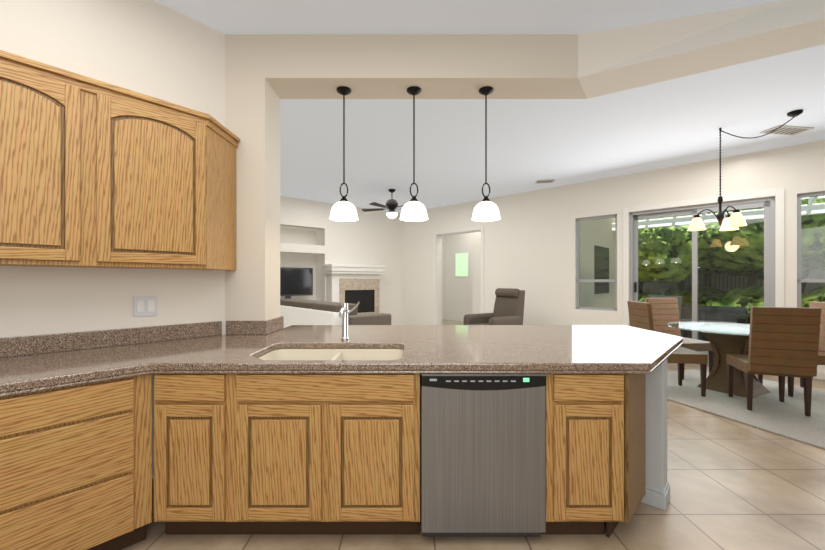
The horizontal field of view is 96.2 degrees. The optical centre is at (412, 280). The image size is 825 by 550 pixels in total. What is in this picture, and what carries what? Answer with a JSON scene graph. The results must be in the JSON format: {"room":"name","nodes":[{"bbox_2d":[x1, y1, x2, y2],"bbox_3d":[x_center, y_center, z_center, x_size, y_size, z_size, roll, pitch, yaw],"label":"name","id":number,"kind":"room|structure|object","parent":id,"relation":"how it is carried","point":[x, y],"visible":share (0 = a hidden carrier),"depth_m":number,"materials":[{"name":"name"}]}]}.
{"room":"kitchen","nodes":[
{"label":"kitchen","id":0,"kind":"room"},
{"bbox_2d":[0,0,224,478],"bbox_3d":[-3.080,-0.275,1.069,0.140,3.190,4.800,0,0,42],"label":"wall","id":1,"kind":"structure","parent":0,"point":[154,49],"depth_m":2.32,"materials":[{"name":"beige paint"}]},
{"bbox_2d":[0,50,83,267],"bbox_3d":[-2.049,-0.578,1.853,0.338,0.995,0.607,0,0,42],"label":"upper cabinet","id":2,"kind":"object","parent":1,"relation":"attached to","point":[42,105],"depth_m":1.84,"materials":[{"name":"brown wood"}]},
{"bbox_2d":[84,76,195,269],"bbox_3d":[-1.654,-0.578,2.292,0.338,0.995,0.574,0,0,42],"label":"upper cabinet","id":3,"kind":"object","parent":1,"relation":"attached to","point":[94,173],"depth_m":2.13,"materials":[{"name":"brown wood"}]},
{"bbox_2d":[0,316,283,396],"bbox_3d":[-2.110,0.352,2.024,2.028,0.104,2.253,0,0,0],"label":"backsplash","id":4,"kind":"structure","parent":1,"relation":"attached to","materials":[{"name":"brown stone"}]},
{"bbox_2d":[134,296,157,316],"bbox_3d":[-1.751,0.164,2.430,0.008,0.132,0.130,0,0,42],"label":"light switch","id":5,"kind":"object","parent":1,"relation":"attached to","point":[145,305],"visible":1,"depth_m":2.43,"materials":[{"name":"white plastic"}]},
{"bbox_2d":[196,111,239,269],"bbox_3d":[-1.379,-0.578,2.598,0.338,0.995,0.364,0,0,42],"label":"upper cabinet","id":6,"kind":"object","parent":1,"relation":"attached to","point":[216,146],"depth_m":2.52,"materials":[{"name":"brown wood"}]},
{"bbox_2d":[225,78,420,454],"bbox_3d":[-0.200,-0.110,2.968,3.100,2.860,0.324,0,0,0],"label":"wall","id":7,"kind":"structure","parent":0,"point":[252,124],"depth_m":2.81,"materials":[{"name":"beige paint"}]},
{"bbox_2d":[225,0,824,98],"bbox_3d":[0.699,-1.705,2.568,4.897,0.330,1.124,0,0,0],"label":"header","id":8,"kind":"object","parent":7,"relation":"attached to","point":[468,66],"visible":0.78,"depth_m":2.81,"materials":[{"name":"beige paint"}]},
{"bbox_2d":[329,86,358,221],"bbox_3d":[-0.552,-1.018,2.980,0.234,1.040,0.234,0,0,0],"label":"pendant light","id":9,"kind":"object","parent":8,"relation":"hanging from","point":[343,209],"visible":1,"depth_m":2.95,"materials":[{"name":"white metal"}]},
{"bbox_2d":[400,86,427,220],"bbox_3d":[0.012,-1.018,2.980,0.234,1.040,0.234,0,0,0],"label":"pendant light","id":10,"kind":"object","parent":8,"relation":"hanging from","point":[413,208],"visible":1,"depth_m":2.95,"materials":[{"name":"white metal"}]},
{"bbox_2d":[471,86,500,220],"bbox_3d":[0.592,-1.018,2.980,0.234,1.040,0.234,0,0,0],"label":"pendant light","id":11,"kind":"object","parent":8,"relation":"hanging from","point":[486,209],"visible":1,"depth_m":2.95,"materials":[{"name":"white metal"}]},
{"bbox_2d":[280,196,401,324],"bbox_3d":[-3.065,-0.275,8.342,6.700,3.190,0.530,0,0,-39],"label":"wall","id":12,"kind":"structure","parent":0,"point":[371,238],"depth_m":9.13,"materials":[{"name":"beige paint"}]},
{"bbox_2d":[280,267,312,298],"bbox_3d":[-2.846,0.129,8.474,0.944,0.878,0.777,0,0,0],"label":"tv","id":13,"kind":"object","parent":12,"relation":"in","point":[296,281],"visible":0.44,"depth_m":8.55,"materials":[{"name":"grey"}]},
{"bbox_2d":[442,236,443,319],"bbox_3d":[0.212,-0.275,11.681,0.120,3.190,2.400,0,0,43],"label":"wall","id":14,"kind":"structure","parent":0,"point":[442,277],"depth_m":12.47,"materials":[{"name":"beige paint"}]},
{"bbox_2d":[442,320,462,324],"bbox_3d":[1.614,1.314,10.497,4.346,0.012,4.048,0,0,0],"label":"floor","id":15,"kind":"structure","parent":0,"point":[448,322],"depth_m":11.66,"materials":[{"name":"beige tile"}]},
{"bbox_2d":[444,233,472,320],"bbox_3d":[2.470,-0.275,11.309,3.700,3.190,0.120,0,0,43],"label":"wall","id":16,"kind":"structure","parent":0,"point":[458,298],"depth_m":12.17,"materials":[{"name":"beige paint"}]},
{"bbox_2d":[455,252,468,276],"bbox_3d":[1.598,-0.527,12.018,0.553,0.805,0.017,0,0,43],"label":"window","id":17,"kind":"structure","parent":16,"relation":"in","point":[461,264],"depth_m":12.00,"materials":[{"name":"green glass"}]},
{"bbox_2d":[122,363,824,549],"bbox_3d":[1.226,1.380,4.739,15.252,0.120,16.277,0,0,0],"label":"floor","id":18,"kind":"structure","parent":0,"point":[734,485],"depth_m":2.09,"materials":[{"name":"tile"}]},
{"bbox_2d":[0,374,151,549],"bbox_3d":[-1.883,0.883,1.730,0.750,0.874,0.955,0,0,42],"label":"base cabinet","id":19,"kind":"object","parent":18,"relation":"on","point":[76,467],"visible":0.92,"depth_m":1.62,"materials":[{"name":"brown wood"}]},
{"bbox_2d":[0,302,682,396],"bbox_3d":[-0.584,0.402,1.905,5.080,0.520,3.001,0,0,0],"label":"countertop","id":20,"kind":"structure","parent":19,"relation":"on","point":[245,347],"depth_m":2.16,"materials":[{"name":"beige stone"}]},
{"bbox_2d":[338,302,359,339],"bbox_3d":[-0.430,0.273,2.493,0.135,0.262,0.207,0,0,0],"label":"faucet","id":21,"kind":"object","parent":20,"relation":"on","point":[344,311],"depth_m":2.55,"materials":[{"name":"silver metal"}]},
{"bbox_2d":[154,374,285,533],"bbox_3d":[-1.082,0.883,2.145,0.426,0.874,0.630,0,0,0],"label":"base cabinet","id":22,"kind":"object","parent":18,"relation":"on","point":[196,415],"depth_m":1.83,"materials":[{"name":"brown wood"}]},
{"bbox_2d":[238,382,419,533],"bbox_3d":[-0.436,1.000,2.145,0.948,0.640,0.630,0,0,0],"label":"base cabinet","id":23,"kind":"object","parent":18,"relation":"on","point":[286,453],"depth_m":1.83,"materials":[{"name":"brown wood"}]},
{"bbox_2d":[421,374,545,536],"bbox_3d":[0.353,0.876,2.132,0.616,0.848,0.616,0,0,0],"label":"dishwasher","id":24,"kind":"object","parent":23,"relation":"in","point":[483,455],"visible":0.96,"depth_m":1.84,"materials":[{"name":"silver metal"}]},
{"bbox_2d":[541,374,629,537],"bbox_3d":[0.864,0.883,2.145,0.392,0.874,0.630,0,0,0],"label":"base cabinet","id":25,"kind":"object","parent":18,"relation":"on","point":[588,415],"depth_m":1.83,"materials":[{"name":"brown wood"}]},
{"bbox_2d":[630,374,645,519],"bbox_3d":[1.148,0.883,2.145,0.316,0.874,0.630,0,0,0],"label":"base cabinet","id":26,"kind":"object","parent":18,"relation":"on","point":[637,382],"depth_m":1.96,"materials":[{"name":"brown wood"}]},
{"bbox_2d":[667,368,824,449],"bbox_3d":[3.935,1.311,3.944,2.000,0.018,2.774,0,0,-18],"label":"rug","id":27,"kind":"object","parent":18,"relation":"on","point":[772,413],"visible":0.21,"depth_m":3.81,"materials":[{"name":"beige carpet"}]},
{"bbox_2d":[627,301,707,396],"bbox_3d":[3.021,0.776,4.427,0.639,1.050,0.500,0,0,7],"label":"chair","id":28,"kind":"object","parent":27,"relation":"on","point":[640,315],"visible":0.52,"depth_m":4.22,"materials":[{"name":"wicker"}]},
{"bbox_2d":[645,298,713,379],"bbox_3d":[3.742,0.776,5.209,0.500,1.050,0.639,0,0,-8],"label":"chair","id":29,"kind":"object","parent":27,"relation":"on","point":[665,312],"visible":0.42,"depth_m":5.44,"materials":[{"name":"wicker"}]},
{"bbox_2d":[668,322,769,397],"bbox_3d":[3.850,0.931,4.450,1.300,0.742,1.300,0,0,0],"label":"dining table","id":30,"kind":"object","parent":27,"relation":"on","point":[724,340],"visible":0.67,"depth_m":4.37,"materials":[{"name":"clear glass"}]},
{"bbox_2d":[727,307,820,416],"bbox_3d":[3.667,0.776,3.805,0.500,1.050,0.639,0,0,22],"label":"chair","id":31,"kind":"object","parent":27,"relation":"on","point":[783,342],"visible":1,"depth_m":3.56,"materials":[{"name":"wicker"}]},
{"bbox_2d":[758,302,824,396],"bbox_3d":[4.579,0.776,4.341,0.639,1.050,0.500,0,0,9],"label":"chair","id":32,"kind":"object","parent":27,"relation":"on","point":[821,352],"visible":0.21,"depth_m":4.34,"materials":[{"name":"wicker"}]},
{"bbox_2d":[473,232,480,313],"bbox_3d":[2.279,-0.275,9.578,1.630,3.190,0.120,0,0,43],"label":"wall","id":33,"kind":"structure","parent":0,"point":[476,272],"depth_m":10.00,"materials":[{"name":"beige paint"}]},
{"bbox_2d":[153,0,824,212],"bbox_3d":[1.276,-1.930,3.644,14.952,0.120,13.689,0,0,0],"label":"ceiling","id":34,"kind":"structure","parent":0,"point":[654,126],"depth_m":4.26,"materials":[{"name":"white paint"}]},
{"bbox_2d":[362,189,403,218],"bbox_3d":[-0.425,-1.572,7.615,1.260,0.594,1.229,0,0,0],"label":"ceiling fan","id":35,"kind":"object","parent":34,"relation":"hanging from","point":[391,205],"visible":0.98,"depth_m":7.49,"materials":[{"name":"brown metal"}]},
{"bbox_2d":[536,179,554,182],"bbox_3d":[2.480,-1.863,6.920,0.323,0.013,0.206,0,0,9],"label":"ceiling vent","id":36,"kind":"object","parent":34,"relation":"in","point":[550,180],"depth_m":6.90,"materials":[{"name":"silver metal"}]},
{"bbox_2d":[687,109,802,230],"bbox_3d":[3.883,-1.254,4.382,0.828,1.229,0.706,0,0,0],"label":"chandelier","id":37,"kind":"object","parent":34,"relation":"hanging from","point":[735,220],"visible":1,"depth_m":4.51,"materials":[{"name":"white glass"}]},
{"bbox_2d":[760,125,813,134],"bbox_3d":[4.630,-1.863,4.580,0.504,0.013,0.229,0,0,-9],"label":"ceiling vent","id":38,"kind":"object","parent":34,"relation":"in","point":[788,130],"depth_m":4.56,"materials":[{"name":"silver metal"}]},
{"bbox_2d":[402,140,824,379],"bbox_3d":[4.125,-0.275,6.288,12.249,3.190,0.200,0,0,43],"label":"wall","id":39,"kind":"structure","parent":0,"point":[530,243],"depth_m":7.20,"materials":[{"name":"beige paint"}]},
{"bbox_2d":[434,226,483,324],"bbox_3d":[1.126,0.027,9.019,1.178,2.563,1.074,0,0,0],"label":"door frame","id":40,"kind":"structure","parent":39,"relation":"attached to","point":[438,235],"depth_m":9.41,"materials":[{"name":"white"}]},
{"bbox_2d":[576,214,616,310],"bbox_3d":[3.447,-0.330,6.915,0.725,1.740,0.200,0,0,43],"label":"window","id":41,"kind":"structure","parent":39,"relation":"in","point":[578,255],"depth_m":6.95,"materials":[{"name":"glass"}]},
{"bbox_2d":[629,197,774,365],"bbox_3d":[4.518,0.060,5.917,1.830,2.520,0.130,0,0,43],"label":"sliding glass door","id":42,"kind":"structure","parent":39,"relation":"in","point":[767,204],"depth_m":5.87,"materials":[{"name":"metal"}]},
{"bbox_2d":[623,188,783,325],"bbox_3d":[4.446,0.009,5.840,1.485,2.598,1.376,0,0,0],"label":"door frame","id":43,"kind":"structure","parent":39,"relation":"attached to","point":[778,194],"depth_m":5.48,"materials":[{"name":"white paint"}]},
{"bbox_2d":[797,191,824,307],"bbox_3d":[5.682,-0.330,4.847,0.908,1.740,0.200,0,0,43],"label":"window","id":44,"kind":"structure","parent":39,"relation":"in","point":[799,236],"depth_m":5.11,"materials":[{"name":"clear glass"}]},
{"bbox_2d":[813,371,824,379],"bbox_3d":[6.899,1.259,3.572,3.302,0.098,3.058,0,0,0],"label":"baseboard","id":45,"kind":"structure","parent":39,"relation":"attached to","point":[820,375],"depth_m":4.77,"materials":[{"name":"white"}]},
{"bbox_2d":[641,359,669,510],"bbox_3d":[1.445,0.891,2.465,0.235,0.858,0.686,0,0,0],"label":"column","id":46,"kind":"structure","parent":0,"point":[657,494],"depth_m":2.17,"materials":[{"name":"grey paint"}]},
{"bbox_3d":[-1.339,1.314,6.684,8.334,0.012,7.109,0,0,0],"label":"floor","id":47,"kind":"structure","parent":0,"visible":0},
{"bbox_2d":[280,299,390,327],"bbox_3d":[-1.469,0.821,6.289,0.980,0.975,2.700,0,0,-41],"label":"sofa","id":48,"kind":"object","parent":47,"relation":"on","point":[302,312],"visible":0.4,"depth_m":5.48,"materials":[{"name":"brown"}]},
{"bbox_2d":[323,264,384,314],"bbox_3d":[-1.323,0.458,8.954,1.480,1.700,0.696,0,0,-39],"label":"fireplace","id":49,"kind":"object","parent":47,"relation":"on","point":[351,283],"visible":0.71,"depth_m":8.93,"materials":[{"name":"white"}]},
{"bbox_2d":[463,288,524,324],"bbox_3d":[1.557,0.725,6.985,0.979,1.166,0.846,0,0,-31],"label":"recliner","id":50,"kind":"object","parent":47,"relation":"on","point":[509,306],"visible":0.6,"depth_m":7.01,"materials":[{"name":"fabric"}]},
{"label":"outside","id":51,"kind":"structure","parent":0,"visible":0},
{"bbox_3d":[13.312,1.351,18.237,32.705,0.059,33.403,0,0,0],"label":"ground","id":52,"kind":"structure","parent":51,"visible":0},
{"bbox_2d":[580,195,824,341],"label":"window","id":53,"kind":"structure","parent":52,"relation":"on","point":[705,248],"depth_m":9.65,"materials":[{"name":"green"}]}
]}

